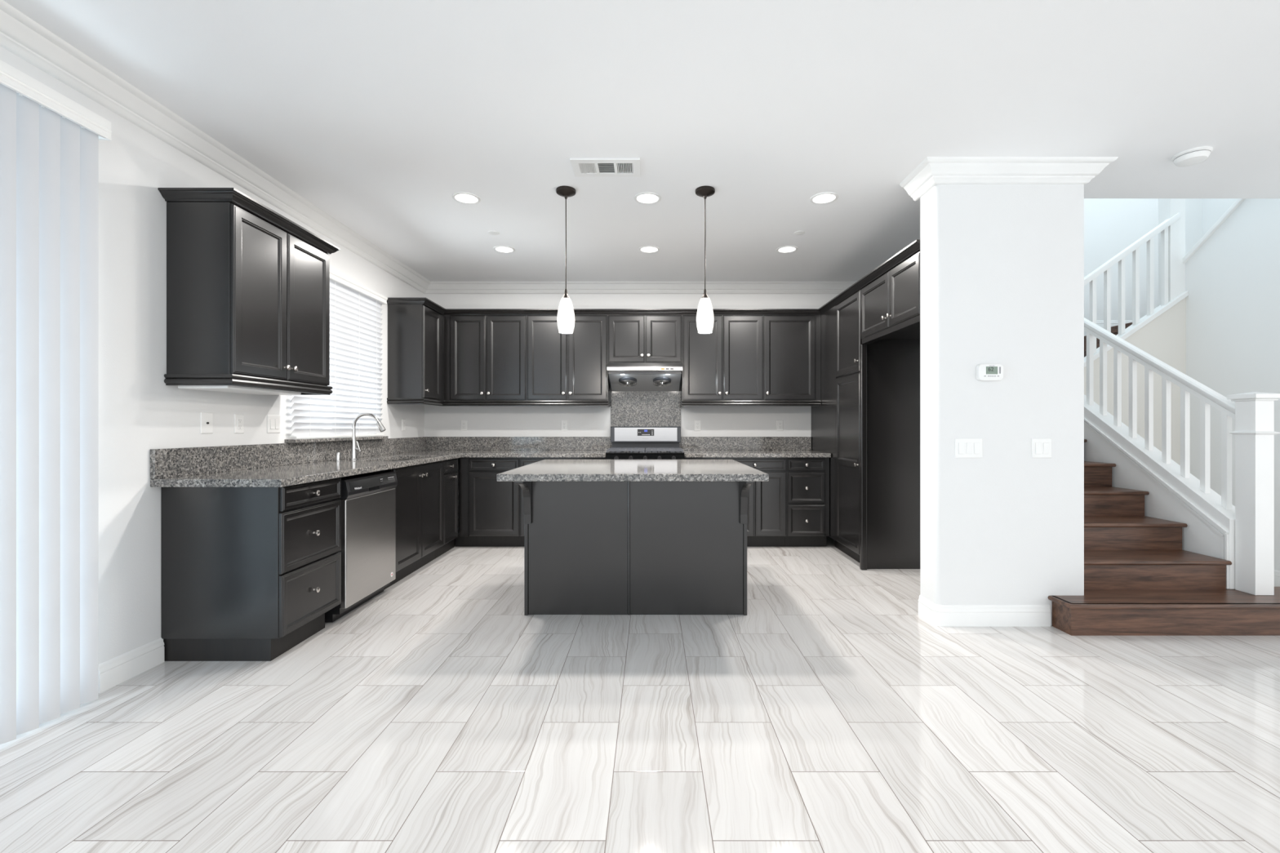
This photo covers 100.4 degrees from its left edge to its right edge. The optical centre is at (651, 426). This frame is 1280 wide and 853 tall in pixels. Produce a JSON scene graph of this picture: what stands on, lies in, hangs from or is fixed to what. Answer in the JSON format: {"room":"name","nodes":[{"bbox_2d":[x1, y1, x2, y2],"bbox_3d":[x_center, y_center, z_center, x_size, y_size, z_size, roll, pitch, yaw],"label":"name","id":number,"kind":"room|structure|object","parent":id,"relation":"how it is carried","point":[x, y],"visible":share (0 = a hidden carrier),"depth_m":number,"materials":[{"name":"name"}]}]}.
{"room":"kitchen","nodes":[
{"label":"kitchen","id":0,"kind":"room"},
{"bbox_2d":[0,45,424,664],"bbox_3d":[-2.550,-0.182,1.885,0.150,2.745,8.170,0,0,0],"label":"wall","id":1,"kind":"structure","parent":0,"point":[139,413],"depth_m":2.60,"materials":[{"name":"white paint"}]},
{"bbox_2d":[0,59,111,744],"bbox_3d":[-2.416,-0.079,0.815,0.117,2.509,3.030,0,0,0],"label":"vertical blind","id":2,"kind":"object","parent":1,"relation":"attached to","point":[49,160],"visible":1,"depth_m":2.12,"materials":[{"name":"white plastic"}]},
{"bbox_2d":[98,637,164,693],"bbox_3d":[-2.468,1.127,2.538,0.014,0.125,0.315,0,0,0],"label":"baseboard","id":3,"kind":"structure","parent":1,"relation":"attached to","point":[117,670],"depth_m":2.52,"materials":[{"name":"white paint"}]},
{"bbox_2d":[200,412,213,433],"bbox_3d":[-2.469,-0.019,2.965,0.012,0.118,0.082,0,0,0],"label":"cable jack plate","id":4,"kind":"object","parent":1,"relation":"attached to","point":[206,418],"visible":1,"depth_m":2.96,"materials":[{"name":"white plastic"}]},
{"bbox_2d":[234,413,244,433],"bbox_3d":[-2.470,-0.016,3.198,0.008,0.116,0.072,0,0,0],"label":"wall outlet","id":5,"kind":"object","parent":1,"relation":"attached to","point":[238,418],"visible":1,"depth_m":3.19,"materials":[{"name":"white plastic"}]},
{"bbox_2d":[237,417,242,429],"bbox_3d":[-2.468,-0.016,3.198,0.003,0.067,0.034,0,0,0],"label":"receptacle","id":6,"kind":"object","parent":5,"relation":"attached to","point":[239,420],"depth_m":3.20,"materials":[{"name":"white plastic"}]},
{"bbox_2d":[158,187,340,395],"bbox_3d":[-2.284,-0.704,3.132,0.380,0.988,0.917,0,0,0],"label":"upper cabinet","id":7,"kind":"object","parent":1,"relation":"attached to","point":[248,286],"visible":0.99,"depth_m":2.79,"materials":[{"name":"brown wood"}]},
{"bbox_2d":[177,385,301,395],"bbox_3d":[-2.315,-0.231,3.040,0.260,0.068,0.580,0,0,0],"label":"light","id":8,"kind":"object","parent":7,"relation":"attached to","point":[228,388],"visible":0.47,"depth_m":2.92,"materials":[{"name":"white plastic"}]},
{"bbox_2d":[266,414,279,433],"bbox_3d":[-2.469,-0.016,3.492,0.011,0.117,0.118,0,0,0],"label":"light switch","id":9,"kind":"object","parent":1,"relation":"attached to","point":[273,421],"visible":1,"depth_m":3.48,"materials":[{"name":"white plastic"}]},
{"bbox_2d":[150,436,426,479],"bbox_3d":[-2.462,0.186,4.224,0.023,0.148,3.189,0,0,0],"label":"backsplash","id":10,"kind":"structure","parent":1,"relation":"attached to","point":[165,463],"depth_m":3.33,"materials":[{"name":"stone"}]},
{"bbox_2d":[294,408,367,435],"bbox_3d":[-2.580,-0.512,4.250,0.050,1.195,1.100,0,0,0],"label":"window","id":11,"kind":"structure","parent":1,"relation":"in","point":[295,409],"depth_m":4.18,"materials":[{"name":"white paint"}]},
{"bbox_2d":[284,435,388,443],"bbox_3d":[-2.473,0.099,4.231,0.145,0.024,1.268,0,0,0],"label":"sill","id":12,"kind":"structure","parent":1,"relation":"attached to","point":[327,439],"depth_m":4.00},
{"bbox_2d":[289,269,387,438],"bbox_3d":[-2.426,-0.540,4.204,0.093,1.244,1.223,0,0,0],"label":"window blind","id":13,"kind":"object","parent":1,"relation":"attached to","point":[355,309],"visible":0.76,"depth_m":4.28,"materials":[{"name":"white plastic"}]},
{"bbox_2d":[401,418,405,431],"bbox_3d":[-2.470,-0.015,5.320,0.008,0.116,0.072,0,0,0],"label":"wall outlet","id":14,"kind":"object","parent":1,"relation":"attached to","point":[403,421],"visible":1,"depth_m":5.31,"materials":[{"name":"white plastic"}]},
{"bbox_2d":[387,304,442,399],"bbox_3d":[-2.288,-0.706,5.410,0.372,0.882,0.819,0,0,0],"label":"upper cabinet","id":15,"kind":"object","parent":1,"relation":"attached to","point":[415,331],"visible":0.92,"depth_m":5.00,"materials":[{"name":"brown wood"}]},
{"bbox_2d":[0,0,856,293],"bbox_3d":[-0.008,-1.501,1.810,4.934,0.108,8.020,0,0,0],"label":"trim","id":16,"kind":"structure","parent":1,"relation":"attached to","point":[20,35],"depth_m":3.15,"materials":[{"name":"white paint"}]},
{"bbox_2d":[424,293,839,533],"bbox_3d":[-0.008,-0.182,5.895,4.934,2.745,0.150,0,0,0],"label":"wall","id":17,"kind":"structure","parent":0,"point":[439,420],"depth_m":5.82,"materials":[{"name":"white paint"}]},
{"bbox_2d":[460,420,466,431],"bbox_3d":[-2.045,-0.010,5.815,0.072,0.116,0.008,0,0,0],"label":"wall outlet","id":18,"kind":"object","parent":17,"relation":"attached to","point":[463,423],"visible":1,"depth_m":5.81,"materials":[{"name":"white plastic"}]},
{"bbox_2d":[442,315,527,400],"bbox_3d":[-1.716,-0.706,5.629,0.867,0.882,0.380,0,0,0],"label":"upper cabinet","id":19,"kind":"object","parent":17,"relation":"attached to","point":[485,357],"visible":0.99,"depth_m":5.48,"materials":[{"name":"brown wood"}]},
{"bbox_2d":[386,398,610,407],"bbox_3d":[-1.469,-0.238,5.432,2.176,0.056,0.499,0,0,-16],"label":"rail","id":20,"kind":"object","parent":19,"relation":"attached to","point":[389,401],"visible":1,"depth_m":5.47,"materials":[{"name":"brown wood"}]},
{"bbox_2d":[426,436,610,450],"bbox_3d":[-1.446,0.186,5.808,2.010,0.148,0.023,0,0,0],"label":"backsplash","id":21,"kind":"structure","parent":17,"relation":"attached to","point":[433,443],"depth_m":5.80,"materials":[{"name":"stone"}]},
{"bbox_2d":[560,420,567,431],"bbox_3d":[-0.950,-0.010,5.815,0.072,0.116,0.008,0,0,0],"label":"wall outlet","id":22,"kind":"object","parent":17,"relation":"attached to","point":[563,423],"visible":1,"depth_m":5.81,"materials":[{"name":"white plastic"}]},
{"bbox_2d":[527,315,609,401],"bbox_3d":[-0.866,-0.706,5.629,0.831,0.882,0.380,0,0,0],"label":"upper cabinet","id":23,"kind":"object","parent":17,"relation":"attached to","point":[561,366],"visible":0.98,"depth_m":5.48,"materials":[{"name":"brown wood"}]},
{"bbox_2d":[608,315,682,363],"bbox_3d":[-0.066,-0.900,5.629,0.764,0.494,0.380,0,0,0],"label":"upper cabinet","id":24,"kind":"object","parent":17,"relation":"attached to","point":[631,338],"visible":0.99,"depth_m":5.48,"materials":[{"name":"brown wood"}]},
{"bbox_2d":[606,362,682,391],"bbox_3d":[-0.066,-0.517,5.557,0.758,0.270,0.486,0,0,0],"label":"range hood","id":25,"kind":"object","parent":24,"relation":"attached to","point":[623,376],"visible":1,"depth_m":5.46,"materials":[{"name":"silver metal"}]},
{"bbox_2d":[610,391,680,447],"bbox_3d":[-0.061,-0.068,5.808,0.758,0.635,0.022,0,0,0],"label":"panel","id":26,"kind":"object","parent":17,"relation":"attached to","point":[628,408],"visible":0.64,"depth_m":5.80,"materials":[{"name":"grey stone"}]},
{"bbox_2d":[693,420,701,431],"bbox_3d":[0.503,-0.010,5.815,0.072,0.116,0.008,0,0,0],"label":"wall outlet","id":27,"kind":"object","parent":17,"relation":"attached to","point":[697,424],"visible":1,"depth_m":5.81,"materials":[{"name":"white plastic"}]},
{"bbox_2d":[680,315,722,400],"bbox_3d":[0.525,-0.706,5.629,0.414,0.882,0.380,0,0,0],"label":"upper cabinet","id":28,"kind":"object","parent":17,"relation":"attached to","point":[701,380],"visible":0.95,"depth_m":5.48,"materials":[{"name":"brown wood"}]},
{"bbox_2d":[722,315,763,400],"bbox_3d":[0.942,-0.706,5.629,0.416,0.882,0.380,0,0,0],"label":"upper cabinet","id":29,"kind":"object","parent":17,"relation":"attached to","point":[742,335],"visible":0.98,"depth_m":5.48,"materials":[{"name":"brown wood"}]},
{"bbox_2d":[680,436,811,450],"bbox_3d":[1.027,0.186,5.808,1.416,0.148,0.023,0,0,0],"label":"backsplash","id":30,"kind":"structure","parent":17,"relation":"attached to","point":[687,443],"depth_m":5.80,"materials":[{"name":"stone"}]},
{"bbox_2d":[776,420,783,431],"bbox_3d":[1.402,-0.010,5.815,0.072,0.116,0.008,0,0,0],"label":"wall outlet","id":31,"kind":"object","parent":17,"relation":"attached to","point":[780,424],"visible":1,"depth_m":5.81,"materials":[{"name":"white plastic"}]},
{"bbox_2d":[763,315,821,400],"bbox_3d":[1.446,-0.706,5.629,0.588,0.882,0.380,0,0,0],"label":"upper cabinet","id":32,"kind":"object","parent":17,"relation":"attached to","point":[792,344],"visible":0.99,"depth_m":5.48,"materials":[{"name":"brown wood"}]},
{"bbox_2d":[680,400,821,407],"bbox_3d":[1.022,-0.238,5.627,1.428,0.056,0.326,0,0,0],"label":"rail","id":33,"kind":"object","parent":32,"relation":"attached to","point":[683,403],"visible":1,"depth_m":5.47,"materials":[{"name":"brown wood"}]},
{"bbox_2d":[0,536,1279,852],"bbox_3d":[1.962,1.250,2.050,9.275,0.120,8.500,0,0,0],"label":"floor","id":34,"kind":"structure","parent":0,"point":[435,714],"depth_m":2.00,"materials":[{"name":"tile"}]},
{"bbox_2d":[160,477,341,661],"bbox_3d":[-2.158,0.746,2.956,0.633,0.889,0.532,0,0,0],"label":"base cabinet","id":35,"kind":"object","parent":34,"relation":"on","point":[248,574],"visible":0.98,"depth_m":2.69,"materials":[{"name":"brown wood"}]},
{"bbox_2d":[150,436,610,487],"bbox_3d":[-1.458,0.206,4.224,2.033,0.188,3.189,0,0,0],"label":"countertop","id":36,"kind":"structure","parent":35,"relation":"on","point":[275,464],"depth_m":3.69,"materials":[{"name":"stone"}]},
{"bbox_2d":[334,452,341,461],"bbox_3d":[-2.345,0.226,3.990,0.046,0.066,0.046,0,0,0],"label":"air gap cap","id":37,"kind":"object","parent":36,"relation":"on","point":[338,455],"visible":1,"depth_m":3.98,"materials":[{"name":"silver metal"}]},
{"bbox_2d":[349,413,386,460],"bbox_3d":[-2.197,0.076,4.130,0.276,0.367,0.060,0,0,0],"label":"faucet","id":38,"kind":"object","parent":36,"relation":"on","point":[353,456],"visible":1,"depth_m":4.12,"materials":[{"name":"silver metal"}]},
{"bbox_2d":[324,471,397,622],"bbox_3d":[-2.131,0.758,3.547,0.588,0.864,0.630,0,0,0],"label":"dishwasher","id":39,"kind":"object","parent":34,"relation":"on","point":[368,500],"visible":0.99,"depth_m":3.46,"materials":[{"name":"silver metal"}]},
{"bbox_2d":[377,461,443,590],"bbox_3d":[-2.153,0.746,4.331,0.642,0.889,0.926,0,0,0],"label":"base cabinet","id":40,"kind":"object","parent":34,"relation":"on","point":[420,487],"visible":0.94,"depth_m":4.27,"materials":[{"name":"brown wood"}]},
{"bbox_2d":[435,457,457,558],"bbox_3d":[-2.153,0.746,5.028,0.642,0.889,0.464,0,0,0],"label":"base cabinet","id":41,"kind":"object","parent":34,"relation":"on","point":[450,466],"visible":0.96,"depth_m":4.96,"materials":[{"name":"brown wood"}]},
{"bbox_2d":[455,457,522,546],"bbox_3d":[-1.614,0.746,5.491,0.660,0.889,0.656,0,0,0],"label":"base cabinet","id":42,"kind":"object","parent":34,"relation":"on","point":[489,508],"visible":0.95,"depth_m":5.20,"materials":[{"name":"brown wood"}]},
{"bbox_2d":[520,457,605,546],"bbox_3d":[-0.862,0.746,5.487,0.840,0.889,0.664,0,0,0],"label":"base cabinet","id":43,"kind":"object","parent":34,"relation":"on","point":[524,461],"visible":0.02,"depth_m":5.19,"materials":[{"name":"brown wood"}]},
{"bbox_2d":[515,481,754,615],"bbox_3d":[-0.099,0.746,3.643,1.403,0.889,1.034,0,0,0],"label":"kitchen island","id":44,"kind":"object","parent":34,"relation":"on","point":[591,548],"visible":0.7,"depth_m":3.37,"materials":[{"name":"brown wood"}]},
{"bbox_2d":[496,459,768,481],"bbox_3d":[-0.102,0.280,3.566,1.490,0.040,1.308,0,0,0],"label":"island countertop","id":45,"kind":"structure","parent":44,"relation":"on","point":[544,470],"depth_m":3.09,"materials":[{"name":"stone"}]},
{"bbox_2d":[605,426,684,459],"bbox_3d":[-0.061,0.595,5.435,0.757,1.190,0.720,0,0,0],"label":"gas range","id":46,"kind":"object","parent":34,"relation":"on","point":[628,442],"visible":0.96,"depth_m":5.69,"materials":[{"name":"silver metal"}]},
{"bbox_2d":[605,449,684,453],"bbox_3d":[-0.061,0.255,5.450,0.757,0.009,0.690,0,0,0],"label":"cooktop","id":47,"kind":"object","parent":46,"relation":"in","point":[608,451],"depth_m":5.12,"materials":[{"name":"black metal"}]},
{"bbox_2d":[684,457,786,546],"bbox_3d":[0.819,0.746,5.487,1.002,0.889,0.664,0,0,0],"label":"base cabinet","id":48,"kind":"object","parent":34,"relation":"on","point":[766,526],"visible":0.29,"depth_m":5.19,"materials":[{"name":"brown wood"}]},
{"bbox_2d":[680,436,831,457],"bbox_3d":[1.027,0.206,5.484,1.416,0.188,0.669,0,0,0],"label":"countertop","id":49,"kind":"structure","parent":48,"relation":"on","point":[692,446],"depth_m":5.80,"materials":[{"name":"stone"}]},
{"bbox_2d":[784,457,829,546],"bbox_3d":[1.528,0.746,5.491,0.413,0.889,0.656,0,0,0],"label":"base cabinet","id":50,"kind":"object","parent":34,"relation":"on","point":[807,477],"visible":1,"depth_m":5.20,"materials":[{"name":"brown wood"}]},
{"bbox_2d":[811,289,919,569],"bbox_3d":[2.081,0.021,5.115,0.748,2.337,1.407,0,0,0],"label":"pantry cabinet","id":51,"kind":"object","parent":34,"relation":"on","point":[867,417],"visible":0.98,"depth_m":4.45,"materials":[{"name":"brown wood"}]},
{"bbox_2d":[386,239,919,315],"bbox_3d":[-0.355,-1.173,4.455,4.238,0.050,2.081,0,0,0],"label":"crown molding","id":52,"kind":"structure","parent":51,"relation":"attached to","point":[913,248],"depth_m":5.43,"materials":[{"name":"brown wood"}]},
{"bbox_2d":[860,251,919,343],"bbox_3d":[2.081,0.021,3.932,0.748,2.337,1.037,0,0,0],"label":"upper cabinet","id":53,"kind":"object","parent":51,"relation":"attached to","point":[890,305],"visible":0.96,"depth_m":3.88,"materials":[{"name":"brown wood"}]},
{"bbox_2d":[1048,439,1279,635],"bbox_3d":[3.417,0.556,4.456,2.102,1.267,2.889,0,0,0],"label":"staircase","id":54,"kind":"structure","parent":34,"relation":"on","point":[1140,580],"depth_m":3.28,"materials":[{"name":"brown wood"}]},
{"bbox_2d":[1084,317,1279,595],"bbox_3d":[3.654,0.011,3.889,0.175,1.994,1.459,0,0,0],"label":"stair railing","id":55,"kind":"object","parent":54,"relation":"on","point":[1242,534],"visible":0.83,"depth_m":3.52,"materials":[{"name":"white paint"}]},
{"bbox_2d":[3,0,1279,281],"bbox_3d":[1.988,-1.705,1.885,9.225,0.300,8.170,0,0,0],"label":"ceiling","id":56,"kind":"structure","parent":0,"point":[375,113],"depth_m":2.59,"materials":[{"name":"paint"}]},
{"bbox_2d":[452,191,480,204],"bbox_3d":[-1.258,-1.552,3.628,0.184,0.007,0.184,0,0,0],"label":"recessed light","id":57,"kind":"object","parent":56,"relation":"in","point":[464,197],"visible":1,"depth_m":3.61,"materials":[{"name":"white plastic"}]},
{"bbox_2d":[455,194,477,203],"bbox_3d":[-1.258,-1.552,3.628,0.143,0.006,0.143,0,0,0],"label":"diffuser","id":58,"kind":"object","parent":57,"relation":"attached to","point":[463,198],"depth_m":3.63,"materials":[{"name":"white plastic"}]},
{"bbox_2d":[488,231,499,235],"bbox_3d":[-1.265,-1.552,4.280,0.086,0.006,0.086,0,0,0],"label":"disc","id":59,"kind":"object","parent":56,"relation":"attached to","point":[493,233],"visible":1,"depth_m":4.27,"materials":[{"name":"white plastic"}]},
{"bbox_2d":[493,245,515,253],"bbox_3d":[-1.290,-1.552,4.674,0.184,0.007,0.184,0,0,0],"label":"recessed light","id":60,"kind":"object","parent":56,"relation":"in","point":[504,249],"visible":1,"depth_m":4.66,"materials":[{"name":"white plastic"}]},
{"bbox_2d":[495,247,512,252],"bbox_3d":[-1.290,-1.552,4.674,0.143,0.006,0.143,0,0,0],"label":"diffuser","id":61,"kind":"object","parent":60,"relation":"attached to","point":[498,249],"depth_m":4.67,"materials":[{"name":"white plastic"}]},
{"bbox_2d":[555,185,575,333],"bbox_3d":[-0.562,-1.087,3.507,0.130,0.937,0.130,0,0,0],"label":"pendant light","id":62,"kind":"object","parent":56,"relation":"hanging from","point":[566,315],"visible":1,"depth_m":3.47,"materials":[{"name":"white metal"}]},
{"bbox_2d":[569,157,640,176],"bbox_3d":[-0.269,-1.549,3.190,0.406,0.012,0.210,0,0,0],"label":"ceiling vent","id":63,"kind":"object","parent":56,"relation":"in","point":[581,166],"visible":1,"depth_m":3.18,"materials":[{"name":"white plastic"}]},
{"bbox_2d":[634,191,661,204],"bbox_3d":[-0.026,-1.552,3.628,0.184,0.007,0.184,0,0,0],"label":"recessed light","id":64,"kind":"object","parent":56,"relation":"in","point":[646,197],"visible":1,"depth_m":3.61,"materials":[{"name":"white plastic"}]},
{"bbox_2d":[636,194,657,203],"bbox_3d":[-0.026,-1.552,3.628,0.143,0.006,0.143,0,0,0],"label":"diffuser","id":65,"kind":"object","parent":64,"relation":"attached to","point":[641,198],"depth_m":3.63,"materials":[{"name":"white plastic"}]},
{"bbox_2d":[638,245,659,253],"bbox_3d":[-0.019,-1.552,4.674,0.184,0.007,0.184,0,0,0],"label":"recessed light","id":66,"kind":"object","parent":56,"relation":"in","point":[646,249],"visible":1,"depth_m":4.66,"materials":[{"name":"white plastic"}]},
{"bbox_2d":[640,247,657,252],"bbox_3d":[-0.019,-1.552,4.674,0.143,0.006,0.143,0,0,0],"label":"diffuser","id":67,"kind":"object","parent":66,"relation":"attached to","point":[642,249],"depth_m":4.67,"materials":[{"name":"white plastic"}]},
{"bbox_2d":[695,185,715,333],"bbox_3d":[0.353,-1.087,3.507,0.130,0.937,0.130,0,0,0],"label":"pendant light","id":68,"kind":"object","parent":56,"relation":"hanging from","point":[704,316],"visible":1,"depth_m":3.47,"materials":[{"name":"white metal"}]},
{"bbox_2d":[776,245,797,253],"bbox_3d":[1.188,-1.552,4.674,0.184,0.007,0.184,0,0,0],"label":"recessed light","id":69,"kind":"object","parent":56,"relation":"in","point":[785,249],"visible":1,"depth_m":4.66,"materials":[{"name":"white plastic"}]},
{"bbox_2d":[778,247,795,252],"bbox_3d":[1.188,-1.552,4.674,0.143,0.006,0.143,0,0,0],"label":"diffuser","id":70,"kind":"object","parent":69,"relation":"attached to","point":[780,249],"depth_m":4.67,"materials":[{"name":"white plastic"}]},
{"bbox_2d":[794,231,804,235],"bbox_3d":[1.188,-1.552,4.280,0.086,0.006,0.086,0,0,0],"label":"disc","id":71,"kind":"object","parent":56,"relation":"attached to","point":[797,233],"visible":1,"depth_m":4.27,"materials":[{"name":"white plastic"}]},
{"bbox_2d":[809,191,838,204],"bbox_3d":[1.174,-1.552,3.628,0.184,0.007,0.184,0,0,0],"label":"recessed light","id":72,"kind":"object","parent":56,"relation":"in","point":[824,197],"visible":1,"depth_m":3.61,"materials":[{"name":"white plastic"}]},
{"bbox_2d":[813,194,835,203],"bbox_3d":[1.174,-1.552,3.628,0.143,0.006,0.143,0,0,0],"label":"diffuser","id":73,"kind":"object","parent":72,"relation":"attached to","point":[817,198],"depth_m":3.63,"materials":[{"name":"white plastic"}]},
{"bbox_2d":[1171,146,1213,166],"bbox_3d":[3.080,-1.530,3.040,0.166,0.051,0.166,0,0,0],"label":"smoke detector","id":74,"kind":"object","parent":56,"relation":"attached to","point":[1193,156],"visible":1,"depth_m":3.00,"materials":[{"name":"white plastic"}]},
{"bbox_2d":[920,184,1084,626],"bbox_3d":[2.142,-0.182,4.577,0.883,2.745,2.785,0,0,0],"label":"wall partition","id":75,"kind":"structure","parent":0,"point":[1002,266],"depth_m":3.19,"materials":[{"name":"white paint"}]},
{"bbox_2d":[954,438,982,457],"bbox_3d":[1.893,0.130,3.179,0.166,0.117,0.011,0,0,0],"label":"light switch","id":76,"kind":"object","parent":75,"relation":"attached to","point":[963,447],"visible":1,"depth_m":3.18,"materials":[{"name":"white plastic"}]},
{"bbox_2d":[918,595,1050,626],"bbox_3d":[2.030,1.127,3.272,0.689,0.125,0.201,0,0,0],"label":"baseboard","id":77,"kind":"structure","parent":75,"relation":"attached to","point":[941,615],"depth_m":3.17,"materials":[{"name":"white paint"}]},
{"bbox_2d":[976,364,1003,381],"bbox_3d":[2.012,-0.322,3.169,0.152,0.103,0.031,0,0,0],"label":"thermostat","id":78,"kind":"object","parent":75,"relation":"attached to","point":[984,372],"visible":1,"depth_m":3.16,"materials":[{"name":"white plastic"}]},
{"bbox_2d":[899,156,1118,200],"bbox_3d":[2.142,-1.501,3.356,1.103,0.108,0.561,0,0,0],"label":"trim","id":79,"kind":"structure","parent":75,"relation":"attached to","point":[931,171],"depth_m":3.13,"materials":[{"name":"white paint"}]},
{"bbox_2d":[1031,438,1051,457],"bbox_3d":[2.328,0.130,3.179,0.118,0.117,0.011,0,0,0],"label":"light switch","id":80,"kind":"object","parent":75,"relation":"attached to","point":[1040,447],"visible":1,"depth_m":3.18,"materials":[{"name":"white plastic"}]},
{"bbox_2d":[1084,198,1186,465],"bbox_3d":[4.176,-1.560,4.678,0.908,5.500,0.115,0,0,0],"label":"wall","id":81,"kind":"structure","parent":0,"point":[1163,338],"depth_m":4.62,"materials":[{"name":"paint"}]},
{"bbox_2d":[1084,212,1188,367],"bbox_3d":[4.165,-1.185,4.647,0.930,1.356,0.105,0,0,0],"label":"stair railing","id":82,"kind":"object","parent":81,"relation":"on","point":[1152,313],"visible":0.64,"depth_m":4.63,"materials":[{"name":"white paint"}]},
{"bbox_2d":[1084,198,1202,336],"bbox_3d":[4.591,-1.560,6.075,4.017,5.500,0.150,0,0,0],"label":"wall","id":83,"kind":"structure","parent":0,"point":[1111,225],"depth_m":6.00,"materials":[{"name":"paint"}]},
{"bbox_2d":[1084,322,1132,356],"bbox_3d":[4.900,-0.579,5.329,2.580,1.003,1.313,0,0,0],"label":"flight","id":84,"kind":"object","parent":83,"relation":"attached to","point":[1114,330],"visible":0.02,"depth_m":5.58,"materials":[{"name":"brown wood"}]},
{"bbox_2d":[1096,320,1132,328],"bbox_3d":[5.570,-1.137,5.993,1.240,0.110,0.014,0,0,0],"label":"baseboard","id":85,"kind":"structure","parent":83,"relation":"attached to","point":[1100,323],"depth_m":5.99,"materials":[{"name":"white paint"}]},
{"bbox_2d":[1202,198,1237,236],"bbox_3d":[6.260,-1.560,4.700,0.120,5.500,2.600,0,0,0],"label":"wall","id":86,"kind":"structure","parent":0,"point":[1213,209],"depth_m":5.89,"materials":[{"name":"paint"}]},
{"bbox_2d":[1185,198,1279,571],"bbox_3d":[4.690,-0.490,4.068,0.120,3.360,1.336,0,0,0],"label":"wall","id":87,"kind":"structure","parent":0,"point":[1233,280],"depth_m":4.23,"materials":[{"name":"paint"}]},
{"bbox_2d":[1182,198,1245,263],"bbox_3d":[4.690,-1.765,4.197,0.170,0.885,1.105,0,0,0],"label":"trim","id":88,"kind":"structure","parent":87,"relation":"attached to","point":[1238,201],"depth_m":4.38,"materials":[{"name":"white paint"}]},
{"bbox_2d":[1274,569,1279,586],"bbox_3d":[4.623,1.127,4.005,0.014,0.125,1.210,0,0,0],"label":"baseboard","id":89,"kind":"structure","parent":87,"relation":"attached to","point":[1277,573],"depth_m":3.94,"materials":[{"name":"white paint"}]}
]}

